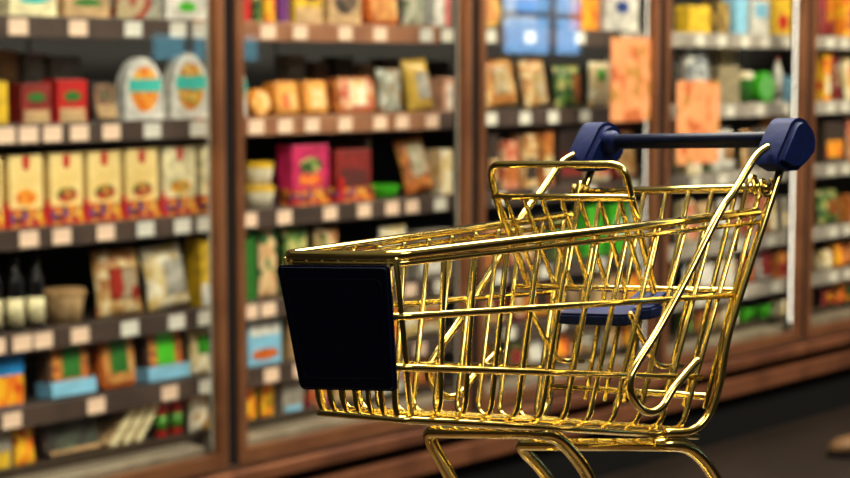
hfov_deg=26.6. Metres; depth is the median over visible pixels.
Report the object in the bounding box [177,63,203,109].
picture
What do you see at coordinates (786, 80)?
carton
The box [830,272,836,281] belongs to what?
price tag
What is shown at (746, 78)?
tub
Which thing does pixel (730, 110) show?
price tag
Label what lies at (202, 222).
price tag
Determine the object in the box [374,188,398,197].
cup
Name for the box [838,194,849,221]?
carton
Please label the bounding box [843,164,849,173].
price tag
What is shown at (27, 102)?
carton
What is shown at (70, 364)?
package
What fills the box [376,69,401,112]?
bag
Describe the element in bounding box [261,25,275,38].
price tag
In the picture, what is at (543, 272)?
price tag
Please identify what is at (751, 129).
carton
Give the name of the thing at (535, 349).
food tray
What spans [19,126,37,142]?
price tag
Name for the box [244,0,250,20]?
carton
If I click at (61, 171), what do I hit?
carton
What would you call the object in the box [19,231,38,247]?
price tag
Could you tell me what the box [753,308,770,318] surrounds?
cup
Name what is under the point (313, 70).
carton
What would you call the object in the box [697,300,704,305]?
price tag
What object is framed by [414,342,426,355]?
price tag
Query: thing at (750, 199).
carton
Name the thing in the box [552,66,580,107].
bag
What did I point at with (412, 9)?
bag
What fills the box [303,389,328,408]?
carton
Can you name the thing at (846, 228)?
price tag
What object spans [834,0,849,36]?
carton
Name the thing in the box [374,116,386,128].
price tag
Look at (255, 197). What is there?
tub
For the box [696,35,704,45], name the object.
price tag
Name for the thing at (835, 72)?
bag
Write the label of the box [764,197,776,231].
food tray
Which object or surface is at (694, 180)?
price tag
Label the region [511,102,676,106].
shelf
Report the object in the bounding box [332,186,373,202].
display tray
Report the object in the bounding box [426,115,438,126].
price tag
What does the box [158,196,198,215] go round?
display tray
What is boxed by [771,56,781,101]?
bottle
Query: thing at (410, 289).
price tag
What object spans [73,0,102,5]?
picture
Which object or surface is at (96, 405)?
price tag
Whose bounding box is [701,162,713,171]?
food tray
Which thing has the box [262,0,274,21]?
carton
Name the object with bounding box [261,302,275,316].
price tag
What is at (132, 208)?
display tray
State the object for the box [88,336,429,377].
shelf
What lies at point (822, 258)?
food tray
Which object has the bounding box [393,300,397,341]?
carton
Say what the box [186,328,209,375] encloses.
bag
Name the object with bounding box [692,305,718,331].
carton
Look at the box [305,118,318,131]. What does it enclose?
price tag
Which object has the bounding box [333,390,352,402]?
bag
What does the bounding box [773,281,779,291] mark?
price tag
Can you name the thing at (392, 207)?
price tag
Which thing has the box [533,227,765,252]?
shelf
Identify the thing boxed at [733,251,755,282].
carton
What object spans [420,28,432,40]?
price tag
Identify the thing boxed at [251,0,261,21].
carton
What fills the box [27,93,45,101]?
picture
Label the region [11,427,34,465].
bag
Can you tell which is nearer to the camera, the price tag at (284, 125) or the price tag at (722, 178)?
the price tag at (284, 125)
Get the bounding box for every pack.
[95,407,138,447]
[116,58,162,120]
[116,405,149,445]
[129,404,159,442]
[163,54,206,118]
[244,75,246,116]
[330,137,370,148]
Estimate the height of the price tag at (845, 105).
0.036 m
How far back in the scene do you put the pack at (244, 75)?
4.66 m
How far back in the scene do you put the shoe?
6.01 m
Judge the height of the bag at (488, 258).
0.128 m
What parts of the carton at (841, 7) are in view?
panel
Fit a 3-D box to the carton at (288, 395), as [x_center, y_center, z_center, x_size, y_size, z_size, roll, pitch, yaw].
[-0.378,0.413,4.884,0.061,0.117,0.078,5,7,41]
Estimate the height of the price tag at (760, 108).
0.036 m
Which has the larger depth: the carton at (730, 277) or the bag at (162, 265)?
the carton at (730, 277)
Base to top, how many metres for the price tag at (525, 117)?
0.036 m
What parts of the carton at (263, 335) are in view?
panel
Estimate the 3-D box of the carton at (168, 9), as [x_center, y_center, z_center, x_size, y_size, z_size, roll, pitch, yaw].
[-0.616,-0.635,4.516,0.061,0.177,0.132,5,7,41]
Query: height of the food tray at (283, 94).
0.094 m
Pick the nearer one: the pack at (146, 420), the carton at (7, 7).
the carton at (7, 7)
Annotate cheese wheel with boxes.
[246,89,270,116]
[487,0,499,26]
[751,72,773,102]
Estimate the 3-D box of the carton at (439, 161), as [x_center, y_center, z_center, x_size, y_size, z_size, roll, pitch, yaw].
[0.042,-0.199,5.301,0.060,0.130,0.050,5,7,41]
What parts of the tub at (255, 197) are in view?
tub, lid, lid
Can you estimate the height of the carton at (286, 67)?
0.166 m
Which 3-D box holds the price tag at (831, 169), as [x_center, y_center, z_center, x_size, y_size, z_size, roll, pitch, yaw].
[1.558,-0.264,6.908,0.002,0.036,0.052,5,7,41]
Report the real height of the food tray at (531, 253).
0.141 m
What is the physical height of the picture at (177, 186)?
0.038 m
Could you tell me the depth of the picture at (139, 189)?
4.43 m
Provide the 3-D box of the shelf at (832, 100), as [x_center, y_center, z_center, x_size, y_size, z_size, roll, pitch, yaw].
[1.401,-0.538,7.096,0.490,0.014,0.930,5,7,41]
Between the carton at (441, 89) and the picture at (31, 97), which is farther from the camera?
the carton at (441, 89)
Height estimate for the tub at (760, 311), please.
0.049 m
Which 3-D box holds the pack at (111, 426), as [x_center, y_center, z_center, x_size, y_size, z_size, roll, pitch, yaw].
[-0.791,0.452,4.482,0.142,0.118,0.107,5,7,41]
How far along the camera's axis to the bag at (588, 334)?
5.85 m
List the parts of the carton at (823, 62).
panel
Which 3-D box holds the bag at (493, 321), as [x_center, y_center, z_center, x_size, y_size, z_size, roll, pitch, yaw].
[0.211,0.204,5.518,0.098,0.117,0.043,-5,8,-45]
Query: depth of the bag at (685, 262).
6.28 m
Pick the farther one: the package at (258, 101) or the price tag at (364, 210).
the price tag at (364, 210)
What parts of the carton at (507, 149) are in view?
panel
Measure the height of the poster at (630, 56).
0.263 m
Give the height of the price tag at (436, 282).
0.036 m
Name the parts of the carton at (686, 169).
panel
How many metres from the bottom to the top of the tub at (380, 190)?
0.036 m
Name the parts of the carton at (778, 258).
panel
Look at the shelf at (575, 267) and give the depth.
5.64 m
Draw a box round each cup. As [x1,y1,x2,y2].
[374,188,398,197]
[737,312,752,322]
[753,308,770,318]
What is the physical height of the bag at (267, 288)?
0.198 m
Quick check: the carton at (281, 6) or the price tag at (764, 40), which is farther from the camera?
the price tag at (764, 40)
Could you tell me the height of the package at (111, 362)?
0.133 m
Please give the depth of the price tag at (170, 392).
4.49 m
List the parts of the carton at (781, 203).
panel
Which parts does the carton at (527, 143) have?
panel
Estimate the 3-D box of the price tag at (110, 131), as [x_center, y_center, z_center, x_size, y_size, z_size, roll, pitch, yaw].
[-0.750,-0.256,4.305,0.002,0.036,0.052,5,7,41]
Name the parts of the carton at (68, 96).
panel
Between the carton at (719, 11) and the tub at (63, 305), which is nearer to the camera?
the tub at (63, 305)
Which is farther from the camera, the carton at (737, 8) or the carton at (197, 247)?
the carton at (737, 8)
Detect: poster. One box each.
[610,37,650,121]
[676,81,719,164]
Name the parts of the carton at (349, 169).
panel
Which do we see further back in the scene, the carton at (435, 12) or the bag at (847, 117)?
the bag at (847, 117)
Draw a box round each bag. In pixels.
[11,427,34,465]
[90,247,143,318]
[138,241,189,311]
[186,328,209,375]
[187,395,209,432]
[247,386,255,419]
[257,227,276,298]
[260,383,273,416]
[281,224,306,295]
[313,226,336,245]
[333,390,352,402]
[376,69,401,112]
[378,224,405,280]
[393,135,433,196]
[399,57,432,111]
[402,0,423,25]
[404,294,439,337]
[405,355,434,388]
[486,55,516,109]
[486,230,500,268]
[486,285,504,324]
[486,344,499,363]
[500,0,536,28]
[515,56,548,108]
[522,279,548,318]
[536,213,547,261]
[545,0,569,28]
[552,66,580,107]
[566,274,580,301]
[567,326,593,355]
[588,62,608,106]
[621,324,631,346]
[672,47,708,100]
[682,258,688,286]
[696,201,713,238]
[714,126,733,171]
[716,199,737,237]
[740,130,752,169]
[814,188,838,224]
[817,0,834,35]
[819,284,832,306]
[831,49,839,100]
[831,280,849,303]
[839,238,849,265]
[840,51,849,99]
[846,116,849,161]
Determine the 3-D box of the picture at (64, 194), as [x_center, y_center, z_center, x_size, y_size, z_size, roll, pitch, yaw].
[-0.847,-0.105,4.260,0.001,0.037,0.059,5,7,41]
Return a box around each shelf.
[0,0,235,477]
[0,296,186,333]
[0,360,186,409]
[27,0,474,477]
[86,270,430,308]
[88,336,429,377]
[245,191,425,209]
[247,112,405,116]
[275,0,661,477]
[387,179,613,194]
[402,105,584,111]
[424,298,549,336]
[435,251,607,276]
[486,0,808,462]
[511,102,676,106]
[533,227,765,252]
[549,272,762,297]
[608,165,741,179]
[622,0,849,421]
[668,255,849,280]
[670,158,846,167]
[671,99,843,102]
[674,213,849,232]
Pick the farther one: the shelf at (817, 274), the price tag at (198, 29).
the shelf at (817, 274)
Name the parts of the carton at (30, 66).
panel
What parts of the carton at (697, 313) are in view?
panel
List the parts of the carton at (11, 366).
panel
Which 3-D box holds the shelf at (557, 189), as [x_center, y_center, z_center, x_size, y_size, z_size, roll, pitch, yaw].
[0.161,-0.167,5.733,0.490,0.014,0.930,5,7,41]
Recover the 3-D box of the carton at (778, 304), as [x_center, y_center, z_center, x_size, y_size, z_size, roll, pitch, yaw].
[1.351,0.257,6.820,0.060,0.059,0.090,5,7,41]
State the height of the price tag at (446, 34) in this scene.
0.036 m
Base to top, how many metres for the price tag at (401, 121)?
0.036 m
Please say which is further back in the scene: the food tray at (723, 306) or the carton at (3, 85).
the food tray at (723, 306)
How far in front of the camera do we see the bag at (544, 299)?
5.67 m
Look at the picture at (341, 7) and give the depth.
4.92 m
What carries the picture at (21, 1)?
attached to the carton at (7, 7)
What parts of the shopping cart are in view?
plate, frame, level rod, seat frame, level rod, post, seat frame, hinge arm, seat frame, seat, post, hinge arm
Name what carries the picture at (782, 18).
attached to the carton at (779, 10)
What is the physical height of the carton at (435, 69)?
0.150 m
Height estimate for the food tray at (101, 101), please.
0.095 m
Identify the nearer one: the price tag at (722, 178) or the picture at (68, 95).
the picture at (68, 95)
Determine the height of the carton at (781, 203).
0.124 m
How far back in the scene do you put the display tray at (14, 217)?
4.17 m
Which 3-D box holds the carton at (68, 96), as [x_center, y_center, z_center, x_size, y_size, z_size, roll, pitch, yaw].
[-0.855,-0.328,4.275,0.061,0.102,0.088,5,7,41]
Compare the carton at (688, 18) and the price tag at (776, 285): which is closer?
the carton at (688, 18)
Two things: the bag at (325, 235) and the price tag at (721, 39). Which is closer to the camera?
the bag at (325, 235)
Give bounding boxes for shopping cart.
[278,118,814,477]
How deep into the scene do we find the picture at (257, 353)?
4.78 m
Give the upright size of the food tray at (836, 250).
0.095 m
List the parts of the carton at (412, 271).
panel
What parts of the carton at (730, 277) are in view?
panel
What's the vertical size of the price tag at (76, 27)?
0.036 m
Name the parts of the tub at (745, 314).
lid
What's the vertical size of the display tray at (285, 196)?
0.044 m
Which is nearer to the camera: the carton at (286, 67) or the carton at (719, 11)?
the carton at (286, 67)
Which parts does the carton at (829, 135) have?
panel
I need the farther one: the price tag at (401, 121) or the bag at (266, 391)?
the price tag at (401, 121)
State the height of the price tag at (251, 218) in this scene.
0.036 m
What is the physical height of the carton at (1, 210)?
0.167 m
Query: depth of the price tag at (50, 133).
4.17 m
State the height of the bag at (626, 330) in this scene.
0.112 m
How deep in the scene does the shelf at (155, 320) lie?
4.41 m
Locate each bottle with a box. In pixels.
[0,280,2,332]
[5,257,23,330]
[26,257,44,328]
[155,403,166,437]
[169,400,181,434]
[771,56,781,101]
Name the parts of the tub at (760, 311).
lid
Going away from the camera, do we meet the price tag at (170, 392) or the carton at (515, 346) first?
the price tag at (170, 392)
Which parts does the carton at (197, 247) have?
panel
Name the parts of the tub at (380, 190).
lid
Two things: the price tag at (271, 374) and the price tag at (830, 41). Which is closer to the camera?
the price tag at (271, 374)
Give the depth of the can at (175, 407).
4.57 m
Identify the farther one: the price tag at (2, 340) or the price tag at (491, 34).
the price tag at (491, 34)
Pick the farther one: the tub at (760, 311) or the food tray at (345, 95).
the tub at (760, 311)
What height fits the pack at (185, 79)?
0.165 m
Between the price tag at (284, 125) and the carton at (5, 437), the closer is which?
the carton at (5, 437)
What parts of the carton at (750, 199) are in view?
panel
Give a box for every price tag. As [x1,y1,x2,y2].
[0,127,15,143]
[0,338,5,353]
[2,411,21,429]
[8,19,27,34]
[13,334,31,351]
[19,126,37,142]
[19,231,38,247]
[34,331,52,348]
[43,126,61,141]
[52,228,70,244]
[69,20,86,35]
[70,125,88,140]
[71,327,88,343]
[87,397,104,413]
[97,224,114,240]
[102,124,119,139]
[121,320,138,336]
[124,21,141,36]
[137,221,153,236]
[144,123,160,137]
[162,384,177,400]
[168,314,184,329]
[170,22,186,36]
[174,218,190,233]
[190,121,206,135]
[192,23,205,37]
[196,217,208,231]
[198,311,209,325]
[199,379,209,394]
[246,213,256,226]
[246,304,257,318]
[249,120,263,133]
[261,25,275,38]
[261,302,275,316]
[264,367,278,382]
[277,210,291,224]
[278,119,292,132]
[293,25,307,38]
[293,364,297,377]
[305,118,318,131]
[323,206,336,219]
[338,26,351,39]
[338,117,351,130]
[358,203,370,216]
[374,27,386,40]
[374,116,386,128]
[386,201,398,214]
[396,115,408,128]
[404,283,416,296]
[406,199,418,212]
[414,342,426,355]
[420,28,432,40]
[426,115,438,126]
[434,197,445,209]
[434,280,439,292]
[441,29,452,41]
[486,113,496,124]
[487,30,495,41]
[495,271,501,283]
[505,326,515,338]
[520,112,530,123]
[525,31,535,42]
[540,265,550,277]
[548,111,558,122]
[575,32,584,43]
[580,110,590,121]
[596,258,605,269]
[620,33,629,36]
[691,176,699,184]
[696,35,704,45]
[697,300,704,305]
[718,36,726,45]
[718,174,726,184]
[726,106,734,115]
[741,36,748,45]
[756,105,764,114]
[761,37,768,46]
[767,235,774,245]
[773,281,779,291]
[783,37,790,46]
[784,104,789,113]
[826,38,833,47]
[827,103,833,111]
[827,165,834,174]
[830,227,836,236]
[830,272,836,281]
[842,38,848,47]
[842,102,848,111]
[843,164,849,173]
[844,225,849,234]
[844,269,849,278]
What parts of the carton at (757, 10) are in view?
panel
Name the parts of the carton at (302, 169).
panel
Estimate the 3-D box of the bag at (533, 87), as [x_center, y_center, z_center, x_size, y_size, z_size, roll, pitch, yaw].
[0.336,-0.487,5.608,0.143,0.166,0.057,-5,8,-44]
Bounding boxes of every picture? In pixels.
[16,189,36,204]
[20,0,47,3]
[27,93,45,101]
[57,187,76,201]
[64,91,80,100]
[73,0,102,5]
[95,184,114,199]
[131,67,158,111]
[132,182,151,196]
[170,179,189,193]
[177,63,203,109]
[179,2,196,11]
[252,348,277,359]
[300,157,321,172]
[334,0,356,14]
[616,1,628,12]
[778,14,787,29]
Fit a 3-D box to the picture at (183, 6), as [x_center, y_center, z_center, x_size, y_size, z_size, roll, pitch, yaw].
[-0.594,-0.580,4.501,0.001,0.025,0.058,5,7,41]
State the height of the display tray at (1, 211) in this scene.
0.045 m
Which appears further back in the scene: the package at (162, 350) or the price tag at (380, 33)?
the price tag at (380, 33)
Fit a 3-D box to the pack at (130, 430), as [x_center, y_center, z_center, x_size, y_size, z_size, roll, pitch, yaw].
[-0.766,0.450,4.510,0.142,0.118,0.100,5,7,41]
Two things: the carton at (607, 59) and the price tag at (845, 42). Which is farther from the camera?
the price tag at (845, 42)
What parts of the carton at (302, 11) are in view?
panel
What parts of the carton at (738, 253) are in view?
panel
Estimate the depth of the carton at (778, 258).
6.74 m
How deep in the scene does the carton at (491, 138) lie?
5.43 m
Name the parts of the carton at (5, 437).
panel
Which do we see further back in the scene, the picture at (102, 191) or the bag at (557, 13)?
the bag at (557, 13)
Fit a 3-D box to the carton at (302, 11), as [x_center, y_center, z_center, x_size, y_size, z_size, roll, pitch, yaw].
[-0.333,-0.659,4.833,0.061,0.166,0.102,5,7,41]
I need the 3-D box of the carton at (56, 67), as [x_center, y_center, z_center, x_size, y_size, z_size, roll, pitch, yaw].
[-0.899,-0.371,4.433,0.061,0.159,0.088,5,7,41]
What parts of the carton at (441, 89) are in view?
panel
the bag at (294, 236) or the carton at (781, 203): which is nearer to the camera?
the bag at (294, 236)
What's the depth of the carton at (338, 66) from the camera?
5.16 m
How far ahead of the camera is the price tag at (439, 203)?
5.21 m
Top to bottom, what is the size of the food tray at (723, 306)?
0.100 m
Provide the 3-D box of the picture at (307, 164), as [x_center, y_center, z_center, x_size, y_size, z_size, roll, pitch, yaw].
[-0.308,-0.199,4.860,0.001,0.042,0.083,5,7,41]
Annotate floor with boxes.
[599,406,849,477]
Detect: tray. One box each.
[0,210,3,229]
[2,207,45,228]
[32,415,101,458]
[36,344,96,397]
[43,204,83,225]
[83,201,122,221]
[87,82,117,120]
[120,198,160,218]
[133,331,190,381]
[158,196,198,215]
[195,195,207,213]
[262,81,297,115]
[276,187,331,205]
[295,80,326,115]
[325,77,374,114]
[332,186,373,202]
[361,0,397,24]
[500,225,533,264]
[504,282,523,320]
[527,335,541,363]
[527,354,539,363]
[541,331,567,360]
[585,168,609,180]
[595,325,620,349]
[609,128,635,179]
[620,268,639,298]
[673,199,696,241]
[674,310,693,332]
[689,258,712,286]
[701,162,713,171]
[712,302,724,326]
[712,302,736,326]
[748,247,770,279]
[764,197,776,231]
[814,250,831,268]
[825,243,843,266]
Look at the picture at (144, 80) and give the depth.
4.41 m
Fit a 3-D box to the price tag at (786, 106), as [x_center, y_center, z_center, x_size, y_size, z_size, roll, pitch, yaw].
[1.337,-0.479,6.638,0.002,0.036,0.052,5,7,41]
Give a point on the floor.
(797, 449)
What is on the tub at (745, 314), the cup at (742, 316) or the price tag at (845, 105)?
the cup at (742, 316)
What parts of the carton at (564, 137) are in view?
panel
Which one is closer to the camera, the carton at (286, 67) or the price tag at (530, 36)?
the carton at (286, 67)
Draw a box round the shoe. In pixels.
[827,435,849,456]
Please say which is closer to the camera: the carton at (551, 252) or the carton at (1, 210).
the carton at (1, 210)
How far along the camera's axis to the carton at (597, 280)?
5.89 m
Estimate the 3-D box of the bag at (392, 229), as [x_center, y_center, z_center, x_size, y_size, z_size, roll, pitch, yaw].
[-0.093,0.041,5.156,0.046,0.160,0.118,5,7,41]
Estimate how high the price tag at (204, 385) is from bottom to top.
0.036 m
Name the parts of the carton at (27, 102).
panel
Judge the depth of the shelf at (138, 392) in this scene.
4.39 m
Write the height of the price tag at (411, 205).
0.036 m
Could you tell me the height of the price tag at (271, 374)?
0.036 m
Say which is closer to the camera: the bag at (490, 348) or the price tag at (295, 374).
the price tag at (295, 374)
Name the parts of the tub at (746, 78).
lid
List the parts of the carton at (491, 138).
panel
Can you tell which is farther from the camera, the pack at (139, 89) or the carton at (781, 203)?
the carton at (781, 203)
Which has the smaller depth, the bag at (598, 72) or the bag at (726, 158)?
the bag at (598, 72)
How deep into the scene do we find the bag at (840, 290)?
7.13 m
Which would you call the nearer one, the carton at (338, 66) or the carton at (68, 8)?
the carton at (68, 8)
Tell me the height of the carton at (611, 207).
0.162 m
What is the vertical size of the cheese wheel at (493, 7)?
0.107 m
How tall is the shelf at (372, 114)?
0.014 m
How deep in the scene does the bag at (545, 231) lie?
5.66 m
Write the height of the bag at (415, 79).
0.162 m
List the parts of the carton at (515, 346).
panel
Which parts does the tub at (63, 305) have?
lid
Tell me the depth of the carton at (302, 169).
4.84 m
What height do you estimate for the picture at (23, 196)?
0.037 m
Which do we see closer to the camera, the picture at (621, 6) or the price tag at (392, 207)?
the price tag at (392, 207)
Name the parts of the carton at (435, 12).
panel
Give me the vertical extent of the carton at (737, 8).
0.132 m
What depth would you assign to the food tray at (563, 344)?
5.76 m
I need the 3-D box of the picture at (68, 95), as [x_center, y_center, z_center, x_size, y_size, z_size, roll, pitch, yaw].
[-0.833,-0.338,4.254,0.001,0.024,0.049,5,7,41]
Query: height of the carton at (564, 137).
0.183 m
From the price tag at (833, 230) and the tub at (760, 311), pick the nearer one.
the tub at (760, 311)
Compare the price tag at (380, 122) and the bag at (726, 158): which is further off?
the bag at (726, 158)
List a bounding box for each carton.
[0,0,55,15]
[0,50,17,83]
[0,82,7,123]
[0,154,45,228]
[0,157,3,229]
[0,353,23,408]
[0,431,10,468]
[7,83,50,123]
[17,53,45,83]
[35,152,83,225]
[42,79,86,121]
[45,56,80,79]
[56,0,108,17]
[73,150,122,222]
[109,0,158,18]
[111,148,160,219]
[149,145,198,216]
[159,0,205,19]
[185,235,208,306]
[186,143,207,213]
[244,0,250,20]
[246,231,255,300]
[247,316,280,366]
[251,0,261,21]
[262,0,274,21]
[273,379,302,413]
[274,55,304,81]
[275,0,288,21]
[276,143,331,205]
[281,316,294,359]
[289,0,321,22]
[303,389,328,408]
[305,62,328,112]
[322,0,360,23]
[322,57,352,78]
[329,148,373,202]
[353,64,376,111]
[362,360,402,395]
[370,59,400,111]
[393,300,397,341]
[405,227,449,278]
[423,0,450,25]
[426,61,448,109]
[426,149,451,193]
[428,78,452,111]
[486,133,497,190]
[498,140,517,188]
[499,339,522,363]
[510,134,537,187]
[529,129,552,185]
[545,126,584,184]
[546,219,576,259]
[569,0,598,29]
[577,204,602,256]
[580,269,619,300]
[596,202,626,253]
[599,0,637,30]
[606,58,610,106]
[627,203,639,249]
[672,121,700,174]
[675,5,709,32]
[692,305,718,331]
[702,1,728,32]
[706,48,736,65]
[707,253,734,286]
[708,66,739,103]
[722,0,746,33]
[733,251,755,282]
[736,195,763,234]
[747,0,768,34]
[748,128,765,168]
[759,116,779,127]
[769,0,790,34]
[769,297,785,315]
[770,250,786,277]
[775,196,787,230]
[782,76,790,101]
[814,121,844,163]
[816,51,831,100]
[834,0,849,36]
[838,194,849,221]
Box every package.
[36,344,89,382]
[88,338,134,388]
[133,331,183,367]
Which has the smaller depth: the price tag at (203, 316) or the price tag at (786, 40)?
the price tag at (203, 316)
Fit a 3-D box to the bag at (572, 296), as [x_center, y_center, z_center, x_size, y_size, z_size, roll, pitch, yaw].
[0.462,0.177,5.809,0.138,0.115,0.059,-5,8,-44]
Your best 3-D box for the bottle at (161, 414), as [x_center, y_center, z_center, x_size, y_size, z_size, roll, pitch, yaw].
[-0.667,0.446,4.540,0.030,0.117,0.030,5,7,41]
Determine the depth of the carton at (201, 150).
4.58 m
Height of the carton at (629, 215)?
0.156 m
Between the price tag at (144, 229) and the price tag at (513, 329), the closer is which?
the price tag at (144, 229)
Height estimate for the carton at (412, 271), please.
0.138 m
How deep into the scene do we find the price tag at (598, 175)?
5.85 m
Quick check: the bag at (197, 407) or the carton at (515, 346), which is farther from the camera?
the carton at (515, 346)
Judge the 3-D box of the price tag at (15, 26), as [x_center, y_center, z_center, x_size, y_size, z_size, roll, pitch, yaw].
[-0.924,-0.482,4.087,0.002,0.036,0.052,5,7,41]
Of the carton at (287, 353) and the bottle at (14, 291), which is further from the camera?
the carton at (287, 353)
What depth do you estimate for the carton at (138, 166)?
4.42 m
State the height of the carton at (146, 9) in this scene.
0.146 m
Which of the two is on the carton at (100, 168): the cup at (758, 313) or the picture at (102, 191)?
the picture at (102, 191)
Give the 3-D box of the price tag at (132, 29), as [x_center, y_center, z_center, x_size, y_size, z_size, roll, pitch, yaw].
[-0.703,-0.505,4.334,0.002,0.036,0.052,5,7,41]
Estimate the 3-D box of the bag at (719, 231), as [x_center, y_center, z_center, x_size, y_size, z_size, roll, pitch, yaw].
[1.091,-0.076,6.490,0.054,0.139,0.133,4,7,38]
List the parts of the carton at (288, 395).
panel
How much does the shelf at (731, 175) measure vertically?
0.014 m
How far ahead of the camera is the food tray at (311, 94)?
4.85 m
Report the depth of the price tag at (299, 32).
4.75 m
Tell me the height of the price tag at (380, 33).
0.036 m
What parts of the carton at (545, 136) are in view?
panel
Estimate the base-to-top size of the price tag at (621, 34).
0.036 m
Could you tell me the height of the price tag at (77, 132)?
0.036 m
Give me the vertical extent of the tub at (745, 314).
0.051 m
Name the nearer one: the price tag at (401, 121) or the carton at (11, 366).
the carton at (11, 366)
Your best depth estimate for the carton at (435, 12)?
5.22 m
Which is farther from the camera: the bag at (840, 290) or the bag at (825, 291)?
the bag at (840, 290)
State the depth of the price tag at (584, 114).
5.71 m
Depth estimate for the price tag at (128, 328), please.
4.38 m
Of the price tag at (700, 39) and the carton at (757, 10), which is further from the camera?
the carton at (757, 10)
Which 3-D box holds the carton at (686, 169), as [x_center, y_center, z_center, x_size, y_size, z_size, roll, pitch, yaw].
[0.914,-0.319,6.272,0.061,0.185,0.093,5,7,41]
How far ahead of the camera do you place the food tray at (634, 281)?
6.03 m
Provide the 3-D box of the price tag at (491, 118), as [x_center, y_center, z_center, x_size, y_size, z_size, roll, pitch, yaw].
[0.198,-0.358,5.364,0.002,0.036,0.052,5,7,41]
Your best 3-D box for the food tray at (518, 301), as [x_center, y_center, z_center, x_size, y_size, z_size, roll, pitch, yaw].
[0.273,0.183,5.595,0.065,0.145,0.047,5,7,41]
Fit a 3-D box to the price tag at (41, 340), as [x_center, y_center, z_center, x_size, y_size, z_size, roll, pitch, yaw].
[-0.889,0.236,4.194,0.002,0.036,0.052,5,7,41]
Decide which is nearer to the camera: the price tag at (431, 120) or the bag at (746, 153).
the price tag at (431, 120)
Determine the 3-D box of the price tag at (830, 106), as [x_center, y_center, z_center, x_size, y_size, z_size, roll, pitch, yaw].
[1.549,-0.502,6.875,0.002,0.036,0.052,5,7,41]
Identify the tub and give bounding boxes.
[44,286,85,323]
[245,162,274,207]
[371,184,399,197]
[737,306,753,322]
[740,72,753,102]
[752,304,771,318]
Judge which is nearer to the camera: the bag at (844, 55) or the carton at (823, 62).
the carton at (823, 62)

